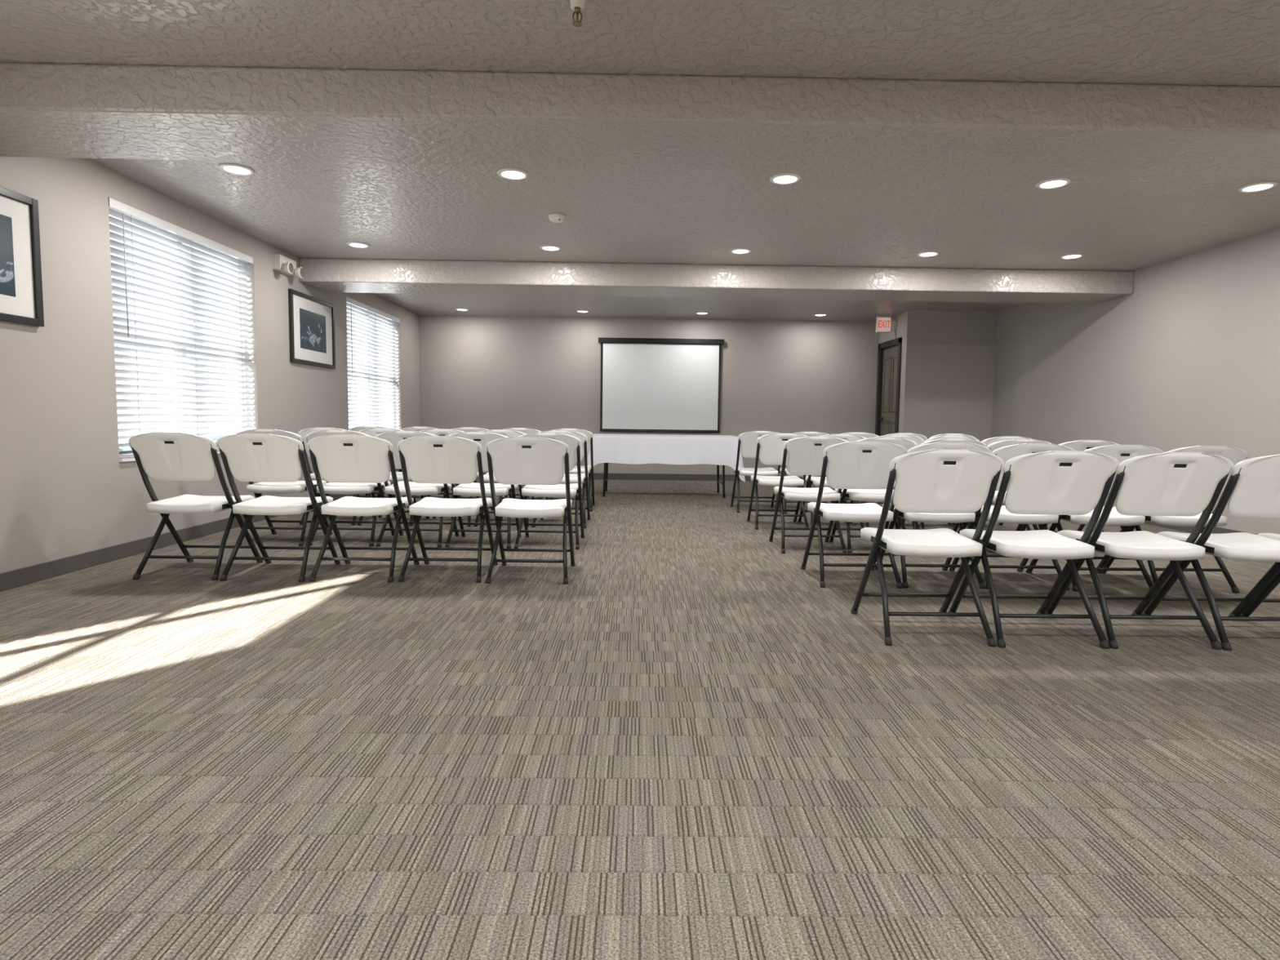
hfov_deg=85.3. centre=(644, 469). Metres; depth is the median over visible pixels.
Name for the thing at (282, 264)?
emergency light
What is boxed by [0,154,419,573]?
wall
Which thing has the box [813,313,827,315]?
recessed light
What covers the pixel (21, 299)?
framed picture
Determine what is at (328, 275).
ceiling beam
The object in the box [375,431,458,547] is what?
folding chair
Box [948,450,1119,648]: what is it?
folding chair
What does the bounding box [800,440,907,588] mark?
folding chair
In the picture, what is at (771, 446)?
folding chair
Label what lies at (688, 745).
floor
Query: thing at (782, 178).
recessed light
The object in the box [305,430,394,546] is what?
folding chair
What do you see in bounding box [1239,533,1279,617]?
folding chair
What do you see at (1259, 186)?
recessed light
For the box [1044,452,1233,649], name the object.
folding chair
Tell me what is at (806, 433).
folding chair
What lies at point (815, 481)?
folding chair
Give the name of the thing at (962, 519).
folding chair
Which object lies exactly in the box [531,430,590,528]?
folding chair
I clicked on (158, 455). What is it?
folding chair
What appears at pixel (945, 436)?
folding chair
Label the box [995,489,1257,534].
baseboard
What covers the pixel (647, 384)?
projection screen
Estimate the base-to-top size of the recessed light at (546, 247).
0.010 m
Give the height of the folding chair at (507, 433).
0.840 m
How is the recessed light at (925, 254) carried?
in the ceiling
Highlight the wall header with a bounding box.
[880,312,902,343]
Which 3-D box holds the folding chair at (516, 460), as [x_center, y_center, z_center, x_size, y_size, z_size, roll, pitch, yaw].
[-0.664,0.220,4.126,0.468,0.840,0.538,1,4,-1]
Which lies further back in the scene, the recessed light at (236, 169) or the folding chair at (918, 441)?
the folding chair at (918, 441)
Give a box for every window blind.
[107,197,255,457]
[346,296,399,429]
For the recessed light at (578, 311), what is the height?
0.010 m
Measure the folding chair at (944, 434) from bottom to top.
0.840 m
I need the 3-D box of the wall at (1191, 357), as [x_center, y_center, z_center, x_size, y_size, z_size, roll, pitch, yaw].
[4.921,-0.504,3.838,0.160,2.450,13.940,1,4,-1]
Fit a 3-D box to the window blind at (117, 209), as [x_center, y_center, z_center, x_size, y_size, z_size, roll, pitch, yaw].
[-3.377,-0.941,5.188,0.078,1.627,1.624,1,4,-1]
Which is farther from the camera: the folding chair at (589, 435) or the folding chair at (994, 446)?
the folding chair at (589, 435)
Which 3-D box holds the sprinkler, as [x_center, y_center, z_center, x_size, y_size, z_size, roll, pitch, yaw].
[-0.240,-1.643,2.474,0.068,0.111,0.068,1,4,-1]
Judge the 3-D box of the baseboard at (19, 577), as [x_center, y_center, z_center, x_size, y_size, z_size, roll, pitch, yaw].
[-3.347,0.571,3.825,0.012,0.095,13.620,1,4,-1]
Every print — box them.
[0,213,15,297]
[299,307,326,353]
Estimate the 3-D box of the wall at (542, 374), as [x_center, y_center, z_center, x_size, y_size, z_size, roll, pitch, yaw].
[0.675,-1.060,10.659,8.180,2.450,0.160,1,4,-1]
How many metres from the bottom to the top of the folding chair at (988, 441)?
0.840 m
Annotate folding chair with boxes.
[128,431,262,580]
[216,433,340,582]
[235,429,332,546]
[297,426,373,524]
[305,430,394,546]
[306,434,419,582]
[348,426,402,497]
[357,427,429,525]
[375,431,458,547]
[396,435,497,582]
[400,426,453,502]
[418,428,481,526]
[444,431,521,548]
[450,426,502,510]
[474,429,537,527]
[484,436,575,583]
[497,427,548,504]
[514,432,584,549]
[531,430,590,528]
[548,428,595,511]
[730,431,780,513]
[746,433,808,529]
[768,436,848,553]
[774,431,828,513]
[798,434,866,528]
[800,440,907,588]
[829,437,917,552]
[830,431,879,503]
[849,434,924,529]
[850,448,1004,646]
[874,442,991,588]
[877,432,927,505]
[898,438,986,531]
[902,435,979,529]
[929,433,975,438]
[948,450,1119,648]
[949,443,1075,590]
[951,435,1031,530]
[957,439,1050,554]
[1019,440,1119,533]
[1026,444,1163,591]
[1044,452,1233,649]
[1100,445,1248,592]
[1141,454,1279,650]
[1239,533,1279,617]
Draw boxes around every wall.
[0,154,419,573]
[418,315,879,475]
[897,310,997,441]
[991,227,1279,534]
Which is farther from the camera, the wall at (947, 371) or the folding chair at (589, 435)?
the wall at (947, 371)
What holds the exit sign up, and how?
attached to the wall header
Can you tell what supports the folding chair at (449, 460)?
on the floor
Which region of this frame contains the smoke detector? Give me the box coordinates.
[547,213,565,222]
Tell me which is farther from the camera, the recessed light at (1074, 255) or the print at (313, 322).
the print at (313, 322)
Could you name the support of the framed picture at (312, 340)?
attached to the wall at (65, 490)
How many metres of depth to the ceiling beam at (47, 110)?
3.09 m
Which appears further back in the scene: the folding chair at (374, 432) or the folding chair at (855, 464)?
the folding chair at (374, 432)
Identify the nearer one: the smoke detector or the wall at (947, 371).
the smoke detector
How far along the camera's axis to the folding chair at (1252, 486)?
2.96 m
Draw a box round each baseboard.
[0,482,392,591]
[483,472,826,480]
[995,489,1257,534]
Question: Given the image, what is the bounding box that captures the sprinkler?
[569,0,585,26]
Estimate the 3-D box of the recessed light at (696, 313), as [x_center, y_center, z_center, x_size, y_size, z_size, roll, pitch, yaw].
[0.819,-2.225,9.893,0.196,0.010,0.196,1,4,-1]
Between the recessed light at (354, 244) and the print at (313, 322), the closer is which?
the recessed light at (354, 244)
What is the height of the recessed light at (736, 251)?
0.010 m
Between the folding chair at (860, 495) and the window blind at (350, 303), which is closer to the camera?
the folding chair at (860, 495)
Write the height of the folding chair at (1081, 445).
0.840 m
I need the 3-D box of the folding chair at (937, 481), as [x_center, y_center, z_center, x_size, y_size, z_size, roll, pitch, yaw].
[1.251,0.318,3.128,0.468,0.840,0.538,1,4,0]
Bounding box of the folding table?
[586,433,745,497]
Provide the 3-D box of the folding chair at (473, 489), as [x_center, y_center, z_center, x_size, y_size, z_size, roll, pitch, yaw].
[-1.189,0.138,5.156,0.468,0.840,0.538,1,4,-1]
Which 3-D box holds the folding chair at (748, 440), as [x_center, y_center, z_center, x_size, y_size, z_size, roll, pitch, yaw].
[1.166,0.017,7.222,0.468,0.840,0.538,1,4,-1]
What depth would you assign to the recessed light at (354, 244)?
6.17 m
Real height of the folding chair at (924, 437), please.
0.840 m
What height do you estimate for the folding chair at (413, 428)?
0.840 m
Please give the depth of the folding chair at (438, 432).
5.84 m
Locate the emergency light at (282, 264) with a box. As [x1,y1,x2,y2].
[272,253,304,278]
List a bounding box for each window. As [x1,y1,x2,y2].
[114,238,247,462]
[347,312,394,426]
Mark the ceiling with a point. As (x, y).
(301, 209)
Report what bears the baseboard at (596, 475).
attached to the wall at (542, 374)
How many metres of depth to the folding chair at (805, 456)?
4.94 m
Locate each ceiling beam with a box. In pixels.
[0,62,1279,178]
[298,257,1134,303]
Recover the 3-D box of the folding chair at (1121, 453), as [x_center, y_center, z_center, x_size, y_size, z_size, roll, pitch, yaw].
[2.652,0.264,4.111,0.468,0.840,0.538,1,4,-1]
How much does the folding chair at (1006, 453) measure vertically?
0.840 m
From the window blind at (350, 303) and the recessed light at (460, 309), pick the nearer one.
the window blind at (350, 303)
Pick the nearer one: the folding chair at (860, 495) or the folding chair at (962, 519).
the folding chair at (962, 519)
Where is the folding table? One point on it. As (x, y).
(633, 449)
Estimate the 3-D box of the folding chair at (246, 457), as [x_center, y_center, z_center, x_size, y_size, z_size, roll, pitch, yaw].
[-2.146,0.203,4.100,0.468,0.840,0.538,1,4,-1]
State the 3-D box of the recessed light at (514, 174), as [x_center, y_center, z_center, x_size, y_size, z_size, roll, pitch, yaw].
[-0.820,-1.838,4.328,0.196,0.010,0.196,1,4,-1]
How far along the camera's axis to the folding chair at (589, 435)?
7.02 m
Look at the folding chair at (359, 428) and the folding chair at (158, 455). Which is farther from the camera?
the folding chair at (359, 428)
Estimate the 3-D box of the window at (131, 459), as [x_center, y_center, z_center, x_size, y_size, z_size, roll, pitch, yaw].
[-3.414,-0.932,5.188,0.165,1.650,1.640,1,4,-1]
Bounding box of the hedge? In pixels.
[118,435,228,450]
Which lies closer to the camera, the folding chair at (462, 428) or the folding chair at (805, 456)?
the folding chair at (805, 456)
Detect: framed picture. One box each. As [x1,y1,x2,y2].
[0,186,44,326]
[288,288,335,368]
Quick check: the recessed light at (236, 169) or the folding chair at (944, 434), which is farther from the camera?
the folding chair at (944, 434)
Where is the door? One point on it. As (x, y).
(889, 353)
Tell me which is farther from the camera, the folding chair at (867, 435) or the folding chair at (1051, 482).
the folding chair at (867, 435)
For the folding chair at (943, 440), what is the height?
0.840 m
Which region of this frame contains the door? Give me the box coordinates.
[875,337,902,435]
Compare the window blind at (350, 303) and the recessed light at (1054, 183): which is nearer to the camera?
the recessed light at (1054, 183)
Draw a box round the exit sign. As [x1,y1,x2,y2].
[875,316,896,333]
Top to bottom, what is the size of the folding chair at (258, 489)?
0.840 m
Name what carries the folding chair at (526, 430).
on the floor
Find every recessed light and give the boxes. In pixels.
[218,163,254,175]
[346,241,369,248]
[454,308,469,311]
[497,168,528,180]
[539,244,561,251]
[576,310,589,312]
[695,311,709,314]
[729,248,751,253]
[769,173,801,184]
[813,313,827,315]
[916,250,940,257]
[1035,177,1071,189]
[1058,253,1084,259]
[1237,181,1278,192]
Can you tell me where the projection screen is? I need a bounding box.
[598,337,724,432]
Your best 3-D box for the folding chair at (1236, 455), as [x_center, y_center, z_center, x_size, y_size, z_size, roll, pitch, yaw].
[3.126,0.270,4.122,0.468,0.840,0.538,1,4,0]
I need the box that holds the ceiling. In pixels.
[0,0,1279,321]
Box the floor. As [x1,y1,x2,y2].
[0,478,1279,959]
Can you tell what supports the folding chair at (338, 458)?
on the floor
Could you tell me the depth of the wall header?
9.89 m
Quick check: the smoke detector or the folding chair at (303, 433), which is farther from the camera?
the folding chair at (303, 433)
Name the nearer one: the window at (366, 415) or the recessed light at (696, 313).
the window at (366, 415)
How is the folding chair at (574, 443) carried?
on the floor

